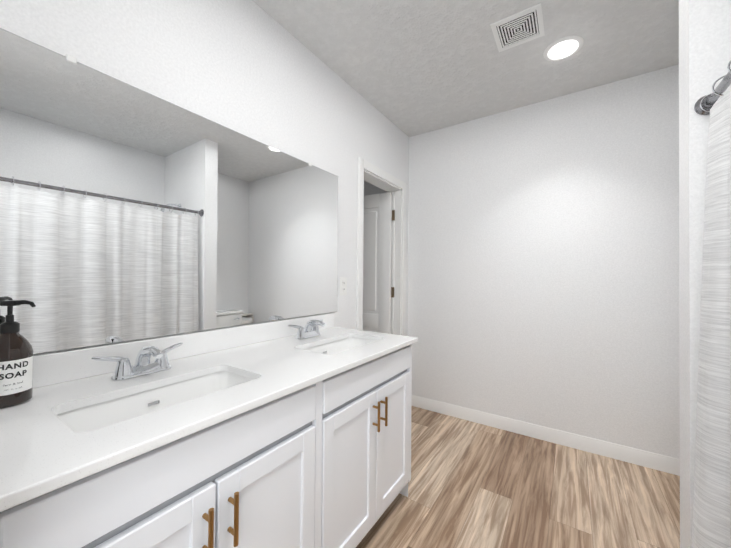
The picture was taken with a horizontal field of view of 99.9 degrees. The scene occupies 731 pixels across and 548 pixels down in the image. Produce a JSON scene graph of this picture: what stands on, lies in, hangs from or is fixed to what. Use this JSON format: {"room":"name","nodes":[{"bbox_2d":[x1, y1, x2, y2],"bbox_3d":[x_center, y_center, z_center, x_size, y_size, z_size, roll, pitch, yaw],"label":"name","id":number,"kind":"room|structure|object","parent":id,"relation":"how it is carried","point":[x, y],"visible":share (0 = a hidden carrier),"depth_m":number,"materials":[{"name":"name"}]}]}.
{"room":"bathroom","nodes":[
{"label":"bathroom","id":0,"kind":"room"},
{"bbox_2d":[0,0,408,354],"bbox_3d":[-0.781,-0.063,1.170,0.120,2.440,4.276,0,-1,34],"label":"wall","id":1,"kind":"structure","parent":0,"point":[251,69],"depth_m":1.39,"materials":[{"name":"paint"}]},
{"bbox_2d":[0,28,337,353],"bbox_3d":[-0.580,-0.205,1.345,0.010,0.868,1.452,0,-1,34],"label":"mirror","id":2,"kind":"object","parent":1,"relation":"attached to","point":[128,212],"visible":1,"depth_m":1.05,"materials":[{"name":"grey mirror"}]},
{"bbox_2d":[33,313,334,388],"bbox_3d":[-0.592,0.276,1.324,0.019,0.088,1.428,0,-1,34],"label":"backsplash","id":3,"kind":"structure","parent":1,"relation":"attached to","point":[48,368],"depth_m":1.11,"materials":[{"name":"white stone"}]},
{"bbox_2d":[340,277,346,294],"bbox_3d":[-0.144,0.081,2.007,0.008,0.116,0.072,0,-1,34],"label":"electrical outlet plate","id":4,"kind":"object","parent":1,"relation":"attached to","point":[343,285],"visible":1,"depth_m":2.00,"materials":[{"name":"white plastic"}]},
{"bbox_2d":[363,192,394,333],"bbox_3d":[-0.021,0.224,2.842,0.606,1.888,0.181,0,-1,30],"label":"door","id":5,"kind":"structure","parent":1,"relation":"in","point":[379,218],"depth_m":2.76,"materials":[{"name":"white paint"}]},
{"bbox_2d":[356,157,405,335],"bbox_3d":[0.091,0.183,2.474,0.152,1.988,0.736,0,-1,34],"label":"door frame","id":6,"kind":"structure","parent":1,"relation":"attached to","point":[370,173],"depth_m":2.69,"materials":[{"name":"white paint"}]},
{"bbox_2d":[364,181,387,195],"bbox_3d":[-0.494,-0.045,2.680,1.080,2.440,1.906,0,-1,34],"label":"wall","id":7,"kind":"structure","parent":0,"point":[370,189],"depth_m":3.41,"materials":[{"name":"paint"}]},
{"bbox_2d":[252,0,678,136],"bbox_3d":[-0.181,-1.307,0.788,3.700,0.050,4.276,0,-1,34],"label":"ceiling","id":8,"kind":"structure","parent":0,"point":[409,68],"depth_m":1.74,"materials":[{"name":"white paint"}]},
{"bbox_2d":[490,3,544,51],"bbox_3d":[0.789,-1.262,1.591,0.224,0.006,0.224,0,-1,34],"label":"ceiling vent","id":9,"kind":"object","parent":8,"relation":"in","point":[520,27],"visible":1,"depth_m":1.58,"materials":[{"name":"white plastic"}]},
{"bbox_2d":[543,35,583,60],"bbox_3d":[1.105,-1.257,1.722,0.190,0.009,0.190,0,-1,34],"label":"recessed light","id":10,"kind":"object","parent":8,"relation":"in","point":[563,48],"visible":1,"depth_m":1.72,"materials":[{"name":"white plastic"}]},
{"bbox_2d":[356,406,679,547],"bbox_3d":[-0.201,1.183,0.763,3.700,0.050,4.276,0,-1,34],"label":"floor","id":11,"kind":"structure","parent":0,"point":[471,484],"depth_m":1.62,"materials":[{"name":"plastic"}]},
{"bbox_2d":[0,341,417,547],"bbox_3d":[-0.363,0.751,1.160,0.582,0.818,1.417,0,-1,34],"label":"bathroom vanity","id":12,"kind":"object","parent":11,"relation":"on","point":[274,434],"depth_m":0.83,"materials":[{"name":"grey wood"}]},
{"bbox_2d":[0,325,417,500],"bbox_3d":[-0.361,0.332,1.169,0.575,0.022,1.428,0,-1,34],"label":"countertop","id":13,"kind":"structure","parent":12,"relation":"on","point":[37,448],"depth_m":0.74,"materials":[{"name":"white stone"}]},
{"bbox_2d":[0,300,35,407],"bbox_3d":[-0.858,0.187,0.741,0.086,0.248,0.080,0,-1,34],"label":"soap bottle","id":14,"kind":"object","parent":13,"relation":"on","point":[16,368],"visible":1,"depth_m":0.73,"materials":[{"name":"brown glass"}]},
{"bbox_2d":[91,342,182,379],"bbox_3d":[-0.674,0.269,0.957,0.148,0.092,0.250,0,-1,34],"label":"faucet","id":15,"kind":"object","parent":13,"relation":"on","point":[141,366],"visible":1,"depth_m":0.95,"materials":[{"name":"silver metal"}]},
{"bbox_2d":[52,365,259,432],"bbox_3d":[-0.531,0.403,0.841,0.290,0.154,0.500,0,-1,34],"label":"sink","id":16,"kind":"object","parent":13,"relation":"in","point":[109,408],"depth_m":0.88,"materials":[{"name":"white ceramic"}]},
{"bbox_2d":[288,319,325,338],"bbox_3d":[-0.263,0.278,1.572,0.148,0.092,0.250,0,-1,34],"label":"faucet","id":17,"kind":"object","parent":13,"relation":"on","point":[310,329],"visible":1,"depth_m":1.56,"materials":[{"name":"silver metal"}]},
{"bbox_2d":[296,333,379,352],"bbox_3d":[-0.111,0.413,1.469,0.290,0.154,0.500,0,-1,34],"label":"sink","id":18,"kind":"object","parent":13,"relation":"in","point":[350,340],"depth_m":1.62,"materials":[{"name":"white ceramic"}]},
{"bbox_2d":[408,64,679,458],"bbox_3d":[1.463,-0.034,2.169,2.500,2.440,0.120,0,-1,34],"label":"wall","id":19,"kind":"structure","parent":0,"point":[543,263],"depth_m":2.17,"materials":[{"name":"paint"}]},
{"bbox_2d":[411,395,679,475],"bbox_3d":[1.366,1.139,2.134,2.380,0.092,0.014,0,-1,34],"label":"baseboard","id":20,"kind":"structure","parent":19,"relation":"attached to","point":[663,463],"depth_m":2.14,"materials":[{"name":"white paint"}]},
{"bbox_2d":[679,0,730,547],"bbox_3d":[1.498,-0.047,0.906,0.796,2.440,0.121,0,-1,34],"label":"wall","id":21,"kind":"structure","parent":0,"point":[704,43],"depth_m":1.07,"materials":[{"name":"paint"}]},
{"bbox_3d":[-0.047,-0.069,0.019,2.380,2.440,0.120,0,-1,34],"label":"wall","id":22,"kind":"structure","parent":0,"visible":0},
{"bbox_2d":[694,69,730,114],"bbox_3d":[0.766,-0.590,0.443,0.068,0.068,1.472,0,-1,34],"label":"curtain rod","id":23,"kind":"object","parent":22,"relation":"attached to","point":[708,102],"visible":0.6,"depth_m":1.01,"materials":[{"name":"silver metal"}]},
{"bbox_2d":[692,60,730,547],"bbox_3d":[0.759,0.177,0.462,0.113,1.571,1.348,0,-1,34],"label":"curtain","id":24,"kind":"object","parent":23,"relation":"hanging from","point":[711,528],"visible":1,"depth_m":0.92,"materials":[{"name":"fabric"}]}
]}

